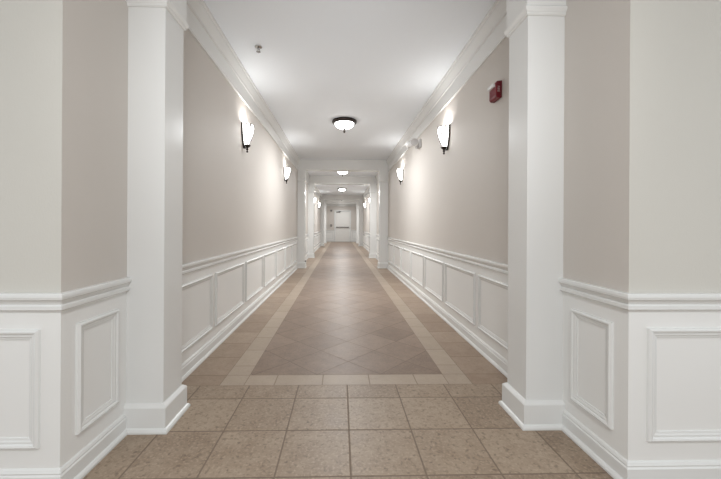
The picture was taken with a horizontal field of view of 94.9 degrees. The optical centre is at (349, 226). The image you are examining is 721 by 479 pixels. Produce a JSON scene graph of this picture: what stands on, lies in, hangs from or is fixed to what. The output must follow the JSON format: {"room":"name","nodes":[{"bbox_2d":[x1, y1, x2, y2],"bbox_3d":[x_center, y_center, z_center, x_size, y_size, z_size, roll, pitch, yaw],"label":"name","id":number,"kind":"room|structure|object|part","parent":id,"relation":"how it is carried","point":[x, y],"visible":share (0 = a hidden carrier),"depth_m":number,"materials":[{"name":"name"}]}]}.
{"room":"building corridor","nodes":[
{"label":"building corridor","id":0,"kind":"room"},
{"bbox_2d":[0,0,127,468],"bbox_3d":[-2.192,-0.332,1.551,2.094,2.800,0.527,0,0,-1],"label":"wall","id":1,"kind":"structure","parent":0,"point":[64,63],"depth_m":1.33,"materials":[{"name":"white paint"}]},
{"bbox_3d":[-1.663,0.648,1.310,0.850,0.474,0.017,0,0,-1],"label":"panel molding","id":2,"kind":"part","parent":1,"relation":"part of","materials":[{"name":"white paint"}]},
{"bbox_2d":[0,414,126,478],"bbox_3d":[-2.191,1.017,1.495,2.107,0.102,0.440,0,0,-1],"label":"baseboard","id":3,"kind":"structure","parent":1,"relation":"attached to","point":[86,459],"depth_m":1.43,"materials":[{"name":"white paint"}]},
{"bbox_2d":[0,277,131,310],"bbox_3d":[-2.188,0.297,1.496,2.104,0.072,0.437,0,0,-1],"label":"trim","id":4,"kind":"structure","parent":1,"relation":"attached to","point":[66,300],"depth_m":1.32,"materials":[{"name":"white paint"}]},
{"bbox_3d":[-1.158,0.651,1.536,0.017,0.474,0.260,0,0,-1],"label":"panel molding","id":5,"kind":"part","parent":1,"relation":"part of","materials":[{"name":"white paint"}]},
{"bbox_2d":[182,29,320,362],"bbox_3d":[-1.490,-0.328,12.711,0.137,2.800,21.750,0,0,-1],"label":"wall","id":6,"kind":"structure","parent":0,"point":[234,199],"depth_m":3.18,"materials":[{"name":"white paint"}]},
{"bbox_3d":[-1.174,0.651,2.446,0.017,0.474,0.850,0,0,-1],"label":"panel molding","id":7,"kind":"part","parent":6,"relation":"part of","materials":[{"name":"white paint"}]},
{"bbox_3d":[-1.198,0.650,3.376,0.017,0.474,0.850,0,0,-1],"label":"panel molding","id":8,"kind":"part","parent":6,"relation":"part of","materials":[{"name":"white paint"}]},
{"bbox_2d":[182,265,297,381],"bbox_3d":[-1.240,1.022,5.235,0.030,0.102,6.590,0,0,-1],"label":"baseboard","id":9,"kind":"structure","parent":6,"relation":"attached to","point":[200,355],"depth_m":3.15,"materials":[{"name":"white paint"}]},
{"bbox_2d":[182,237,297,274],"bbox_3d":[-1.238,0.302,5.235,0.027,0.072,6.590,0,0,-1],"label":"trim","id":10,"kind":"structure","parent":6,"relation":"attached to","point":[189,267],"depth_m":3.13,"materials":[{"name":"white paint"}]},
{"bbox_2d":[187,0,299,170],"bbox_3d":[-1.210,-1.577,5.236,0.062,0.300,6.590,0,0,-1],"label":"trim","id":11,"kind":"structure","parent":6,"relation":"attached to","point":[203,26],"depth_m":3.26,"materials":[{"name":"white paint"}]},
{"bbox_2d":[241,122,253,152],"bbox_3d":[-1.149,-1.003,3.792,0.117,0.318,0.204,0,0,-1],"label":"wall sconce","id":12,"kind":"object","parent":6,"relation":"attached to","point":[247,130],"visible":1,"depth_m":3.73,"materials":[{"name":"white glass"}]},
{"bbox_3d":[-1.198,-1.029,3.791,0.018,0.268,0.204,0,0,-1],"label":"plate","id":13,"kind":"part","parent":12,"relation":"part of","materials":[{"name":"brown metal"}]},
{"bbox_3d":[-1.143,-1.032,3.792,0.092,0.240,0.184,0,0,-1],"label":"lamp shade","id":14,"kind":"part","parent":12,"relation":"part of","materials":[{"name":"white glass"}]},
{"bbox_3d":[-1.221,0.650,4.305,0.017,0.474,0.850,0,0,-1],"label":"panel molding","id":15,"kind":"part","parent":6,"relation":"part of","materials":[{"name":"white paint"}]},
{"bbox_3d":[-1.245,0.650,5.235,0.017,0.474,0.850,0,0,-1],"label":"panel molding","id":16,"kind":"part","parent":6,"relation":"part of","materials":[{"name":"white paint"}]},
{"bbox_3d":[-1.269,0.650,6.165,0.017,0.474,0.850,0,0,-1],"label":"panel molding","id":17,"kind":"part","parent":6,"relation":"part of","materials":[{"name":"white paint"}]},
{"bbox_2d":[284,167,290,183],"bbox_3d":[-1.220,-1.004,6.551,0.117,0.318,0.204,0,0,-1],"label":"wall sconce","id":18,"kind":"object","parent":6,"relation":"attached to","point":[286,169],"visible":1,"depth_m":6.49,"materials":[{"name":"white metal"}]},
{"bbox_3d":[-1.214,-1.033,6.551,0.092,0.240,0.184,0,0,-1],"label":"lamp shade","id":19,"kind":"part","parent":18,"relation":"part of","materials":[{"name":"white glass"}]},
{"bbox_3d":[-1.292,0.650,7.094,0.017,0.474,0.850,0,0,-1],"label":"panel molding","id":20,"kind":"part","parent":6,"relation":"part of","materials":[{"name":"white paint"}]},
{"bbox_3d":[-1.316,0.650,8.024,0.017,0.474,0.850,0,0,-1],"label":"panel molding","id":21,"kind":"part","parent":6,"relation":"part of","materials":[{"name":"white paint"}]},
{"bbox_2d":[306,171,309,184],"bbox_3d":[-1.333,-1.577,10.039,0.062,0.300,2.580,0,0,-1],"label":"trim","id":22,"kind":"structure","parent":6,"relation":"attached to","point":[307,173],"depth_m":10.85,"materials":[{"name":"white paint"}]},
{"bbox_2d":[315,185,320,199],"bbox_3d":[-1.456,-1.578,14.857,0.062,0.300,6.620,0,0,-1],"label":"trim","id":23,"kind":"structure","parent":6,"relation":"attached to","point":[317,192],"depth_m":15.60,"materials":[{"name":"white paint"}]},
{"bbox_2d":[326,206,356,239],"bbox_3d":[-0.543,-0.323,23.545,2.344,2.800,0.137,0,0,-1],"label":"wall","id":24,"kind":"structure","parent":0,"point":[329,214],"depth_m":23.48,"materials":[{"name":"white paint"}]},
{"bbox_2d":[327,204,355,205],"bbox_3d":[-0.534,-1.573,23.463,2.344,0.300,0.062,0,0,-1],"label":"trim","id":25,"kind":"structure","parent":24,"relation":"attached to","point":[327,204],"depth_m":23.48,"materials":[{"name":"white paint"}]},
{"bbox_2d":[334,210,350,241],"bbox_3d":[-0.470,-0.028,23.452,1.185,2.210,0.237,0,0,-1],"label":"door","id":26,"kind":"structure","parent":24,"relation":"in","point":[342,218],"depth_m":23.52,"materials":[{"name":"white paint"}]},
{"bbox_2d":[83,241,613,478],"bbox_3d":[-0.211,1.129,9.998,6.500,0.100,27.200,0,0,-1],"label":"floor","id":27,"kind":"structure","parent":0,"point":[343,371],"depth_m":2.03,"materials":[{"name":"brown tile"}]},
{"bbox_2d":[123,0,189,434],"bbox_3d":[-1.061,-0.193,1.843,0.242,2.535,0.272,0,0,-1],"label":"pillar","id":28,"kind":"structure","parent":27,"relation":"on","point":[156,395],"depth_m":1.74,"materials":[{"name":"white paint"}]},
{"bbox_2d":[297,170,306,267],"bbox_3d":[-1.235,-0.194,8.641,0.242,2.535,0.292,0,0,-1],"label":"pillar","id":29,"kind":"structure","parent":27,"relation":"on","point":[301,216],"depth_m":8.53,"materials":[{"name":"white paint"}]},
{"bbox_2d":[308,184,314,257],"bbox_3d":[-1.306,-0.195,11.440,0.242,2.535,0.292,0,0,-1],"label":"pillar","id":30,"kind":"structure","parent":27,"relation":"on","point":[311,187],"depth_m":11.33,"materials":[{"name":"white paint"}]},
{"bbox_2d":[320,200,324,245],"bbox_3d":[-1.480,-0.196,18.278,0.242,2.535,0.292,0,0,-1],"label":"pillar","id":31,"kind":"structure","parent":27,"relation":"on","point":[322,201],"depth_m":18.17,"materials":[{"name":"white paint"}]},
{"bbox_2d":[324,203,326,242],"bbox_3d":[-1.554,-0.196,21.177,0.242,2.535,0.292,0,0,-1],"label":"pillar","id":32,"kind":"structure","parent":27,"relation":"on","point":[325,204],"depth_m":21.07,"materials":[{"name":"white paint"}]},
{"bbox_2d":[356,204,358,242],"bbox_3d":[0.570,-0.184,21.231,0.275,2.535,0.292,0,0,-1],"label":"pillar","id":33,"kind":"structure","parent":27,"relation":"on","point":[357,205],"depth_m":21.12,"materials":[{"name":"white paint"}]},
{"bbox_2d":[358,200,362,245],"bbox_3d":[0.644,-0.184,18.332,0.275,2.535,0.292,0,0,-1],"label":"pillar","id":34,"kind":"structure","parent":27,"relation":"on","point":[360,243],"depth_m":18.22,"materials":[{"name":"white paint"}]},
{"bbox_2d":[369,184,376,257],"bbox_3d":[0.819,-0.183,11.495,0.275,2.535,0.292,0,0,-1],"label":"pillar","id":35,"kind":"structure","parent":27,"relation":"on","point":[372,187],"depth_m":11.38,"materials":[{"name":"white paint"}]},
{"bbox_2d":[377,170,387,267],"bbox_3d":[0.890,-0.183,8.695,0.275,2.535,0.292,0,0,-1],"label":"pillar","id":36,"kind":"structure","parent":27,"relation":"on","point":[383,174],"depth_m":8.59,"materials":[{"name":"white paint"}]},
{"bbox_2d":[498,0,567,430],"bbox_3d":[1.063,-0.182,1.898,0.275,2.535,0.272,0,0,-1],"label":"pillar","id":37,"kind":"structure","parent":27,"relation":"on","point":[532,393],"depth_m":1.80,"materials":[{"name":"white paint"}]},
{"bbox_2d":[204,0,495,194],"bbox_3d":[-0.196,-1.771,10.008,6.500,0.100,27.220,0,0,-1],"label":"ceiling","id":38,"kind":"structure","parent":0,"point":[374,63],"depth_m":3.43,"materials":[{"name":"white paint"}]},
{"bbox_2d":[255,45,261,52],"bbox_3d":[-0.872,-1.700,3.179,0.072,0.050,0.072,0,0,-1],"label":"sprinkler head","id":39,"kind":"object","parent":38,"relation":"attached to","point":[258,47],"visible":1,"depth_m":3.17},
{"bbox_2d":[324,200,358,203],"bbox_3d":[-0.476,-1.590,21.204,2.344,0.265,0.244,0,0,-1],"label":"beam","id":40,"kind":"structure","parent":38,"relation":"attached to","point":[325,201],"depth_m":21.09,"materials":[{"name":"white paint"}]},
{"bbox_2d":[321,195,362,199],"bbox_3d":[-0.402,-1.590,18.305,2.344,0.265,0.244,0,0,-1],"label":"beam","id":41,"kind":"structure","parent":38,"relation":"attached to","point":[323,197],"depth_m":18.18,"materials":[{"name":"white paint"}]},
{"bbox_2d":[309,176,375,184],"bbox_3d":[-0.228,-1.589,11.468,2.344,0.265,0.244,0,0,-1],"label":"beam","id":42,"kind":"structure","parent":38,"relation":"attached to","point":[317,180],"depth_m":11.35,"materials":[{"name":"white paint"}]},
{"bbox_2d":[298,159,387,171],"bbox_3d":[-0.156,-1.588,8.669,2.344,0.265,0.244,0,0,-1],"label":"beam","id":43,"kind":"structure","parent":38,"relation":"attached to","point":[304,164],"depth_m":8.55,"materials":[{"name":"white paint"}]},
{"bbox_2d":[332,117,356,132],"bbox_3d":[-0.078,-1.619,5.380,0.402,0.203,0.402,0,0,-1],"label":"ceiling light","id":44,"kind":"object","parent":38,"relation":"attached to","point":[344,123],"visible":1,"depth_m":5.27,"materials":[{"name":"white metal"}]},
{"bbox_2d":[363,37,508,359],"bbox_3d":[0.956,-0.315,12.774,0.137,2.800,21.750,0,0,-1],"label":"wall","id":45,"kind":"structure","parent":0,"point":[456,200],"depth_m":3.33,"materials":[{"name":"white paint"}]},
{"bbox_2d":[362,186,368,199],"bbox_3d":[0.826,-1.565,14.916,0.062,0.300,6.620,0,0,-1],"label":"trim","id":46,"kind":"structure","parent":45,"relation":"attached to","point":[366,193],"depth_m":15.74,"materials":[{"name":"white paint"}]},
{"bbox_3d":[1.010,0.663,8.084,0.017,0.474,0.850,0,0,-1],"label":"panel molding","id":47,"kind":"part","parent":45,"relation":"part of","materials":[{"name":"white paint"}]},
{"bbox_3d":[1.034,0.663,7.154,0.017,0.474,0.850,0,0,-1],"label":"panel molding","id":48,"kind":"part","parent":45,"relation":"part of","materials":[{"name":"white paint"}]},
{"bbox_2d":[397,168,403,184],"bbox_3d":[1.007,-0.992,6.608,0.117,0.318,0.204,0,0,-1],"label":"wall sconce","id":49,"kind":"object","parent":45,"relation":"attached to","point":[400,171],"visible":1,"depth_m":6.54,"materials":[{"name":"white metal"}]},
{"bbox_3d":[1.002,-1.020,6.607,0.092,0.240,0.184,0,0,-1],"label":"lamp shade","id":50,"kind":"part","parent":49,"relation":"part of","materials":[{"name":"white glass"}]},
{"bbox_3d":[1.058,0.663,6.224,0.017,0.474,0.850,0,0,-1],"label":"panel molding","id":51,"kind":"part","parent":45,"relation":"part of","materials":[{"name":"white paint"}]},
{"bbox_2d":[405,138,420,148],"bbox_3d":[0.995,-1.284,5.152,0.218,0.149,0.193,0,0,-1],"label":"emergency light","id":52,"kind":"object","parent":45,"relation":"attached to","point":[415,142],"visible":1,"depth_m":5.09,"materials":[{"name":"white plastic"}]},
{"bbox_3d":[1.081,0.663,5.294,0.017,0.474,0.850,0,0,-1],"label":"panel molding","id":53,"kind":"part","parent":45,"relation":"part of","materials":[{"name":"white paint"}]},
{"bbox_3d":[1.105,0.663,4.365,0.017,0.474,0.850,0,0,-1],"label":"panel molding","id":54,"kind":"part","parent":45,"relation":"part of","materials":[{"name":"white paint"}]},
{"bbox_2d":[437,124,449,153],"bbox_3d":[1.078,-0.991,3.829,0.117,0.318,0.204,0,0,-1],"label":"wall sconce","id":55,"kind":"object","parent":45,"relation":"attached to","point":[443,132],"visible":1,"depth_m":3.77,"materials":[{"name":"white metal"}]},
{"bbox_3d":[1.072,-1.020,3.828,0.092,0.240,0.184,0,0,-1],"label":"lamp shade","id":56,"kind":"part","parent":55,"relation":"part of","materials":[{"name":"white glass"}]},
{"bbox_3d":[1.127,-1.016,3.830,0.018,0.268,0.204,0,0,-1],"label":"plate","id":57,"kind":"part","parent":55,"relation":"part of","materials":[{"name":"brown metal"}]},
{"bbox_2d":[386,0,506,171],"bbox_3d":[1.071,-1.564,5.294,0.062,0.300,6.590,0,0,-1],"label":"trim","id":58,"kind":"structure","parent":45,"relation":"attached to","point":[488,35],"depth_m":3.30,"materials":[{"name":"white paint"}]},
{"bbox_2d":[387,265,506,376],"bbox_3d":[1.073,1.035,5.294,0.030,0.102,6.590,0,0,-1],"label":"baseboard","id":59,"kind":"structure","parent":45,"relation":"attached to","point":[485,350],"depth_m":3.28,"materials":[{"name":"white paint"}]},
{"bbox_2d":[387,237,507,274],"bbox_3d":[1.078,0.315,5.294,0.027,0.072,6.590,0,0,-1],"label":"trim","id":60,"kind":"structure","parent":45,"relation":"attached to","point":[492,265],"depth_m":3.26,"materials":[{"name":"white paint"}]},
{"bbox_3d":[1.129,0.663,3.435,0.017,0.474,0.850,0,0,-1],"label":"panel molding","id":61,"kind":"part","parent":45,"relation":"part of","materials":[{"name":"white paint"}]},
{"bbox_3d":[1.152,0.663,2.505,0.017,0.474,0.850,0,0,-1],"label":"panel molding","id":62,"kind":"part","parent":45,"relation":"part of","materials":[{"name":"white paint"}]},
{"bbox_2d":[487,80,501,102],"bbox_3d":[1.135,-1.054,2.595,0.066,0.130,0.124,0,0,-1],"label":"fire alarm strobe","id":63,"kind":"object","parent":45,"relation":"attached to","point":[495,90],"visible":1,"depth_m":2.56,"materials":[{"name":"red plastic"}]},
{"bbox_2d":[563,0,720,460],"bbox_3d":[2.207,-0.308,1.663,2.106,2.800,0.527,0,0,-1],"label":"wall","id":64,"kind":"structure","parent":0,"point":[642,78],"depth_m":1.40,"materials":[{"name":"white paint"}]},
{"bbox_3d":[1.159,0.663,1.595,0.017,0.474,0.260,0,0,-1],"label":"panel molding","id":65,"kind":"part","parent":64,"relation":"part of","materials":[{"name":"white paint"}]},
{"bbox_2d":[558,278,720,310],"bbox_3d":[2.200,0.321,1.608,2.116,0.072,0.437,0,0,-1],"label":"trim","id":66,"kind":"structure","parent":64,"relation":"attached to","point":[620,299],"depth_m":1.38,"materials":[{"name":"white paint"}]},
{"bbox_2d":[561,410,720,478],"bbox_3d":[2.195,1.041,1.607,2.119,0.102,0.440,0,0,-1],"label":"baseboard","id":67,"kind":"structure","parent":64,"relation":"attached to","point":[605,456],"depth_m":1.39,"materials":[{"name":"white paint"}]},
{"bbox_3d":[1.675,0.666,1.395,0.850,0.474,0.017,0,0,-1],"label":"panel molding","id":68,"kind":"part","parent":64,"relation":"part of","materials":[{"name":"white paint"}]}
]}

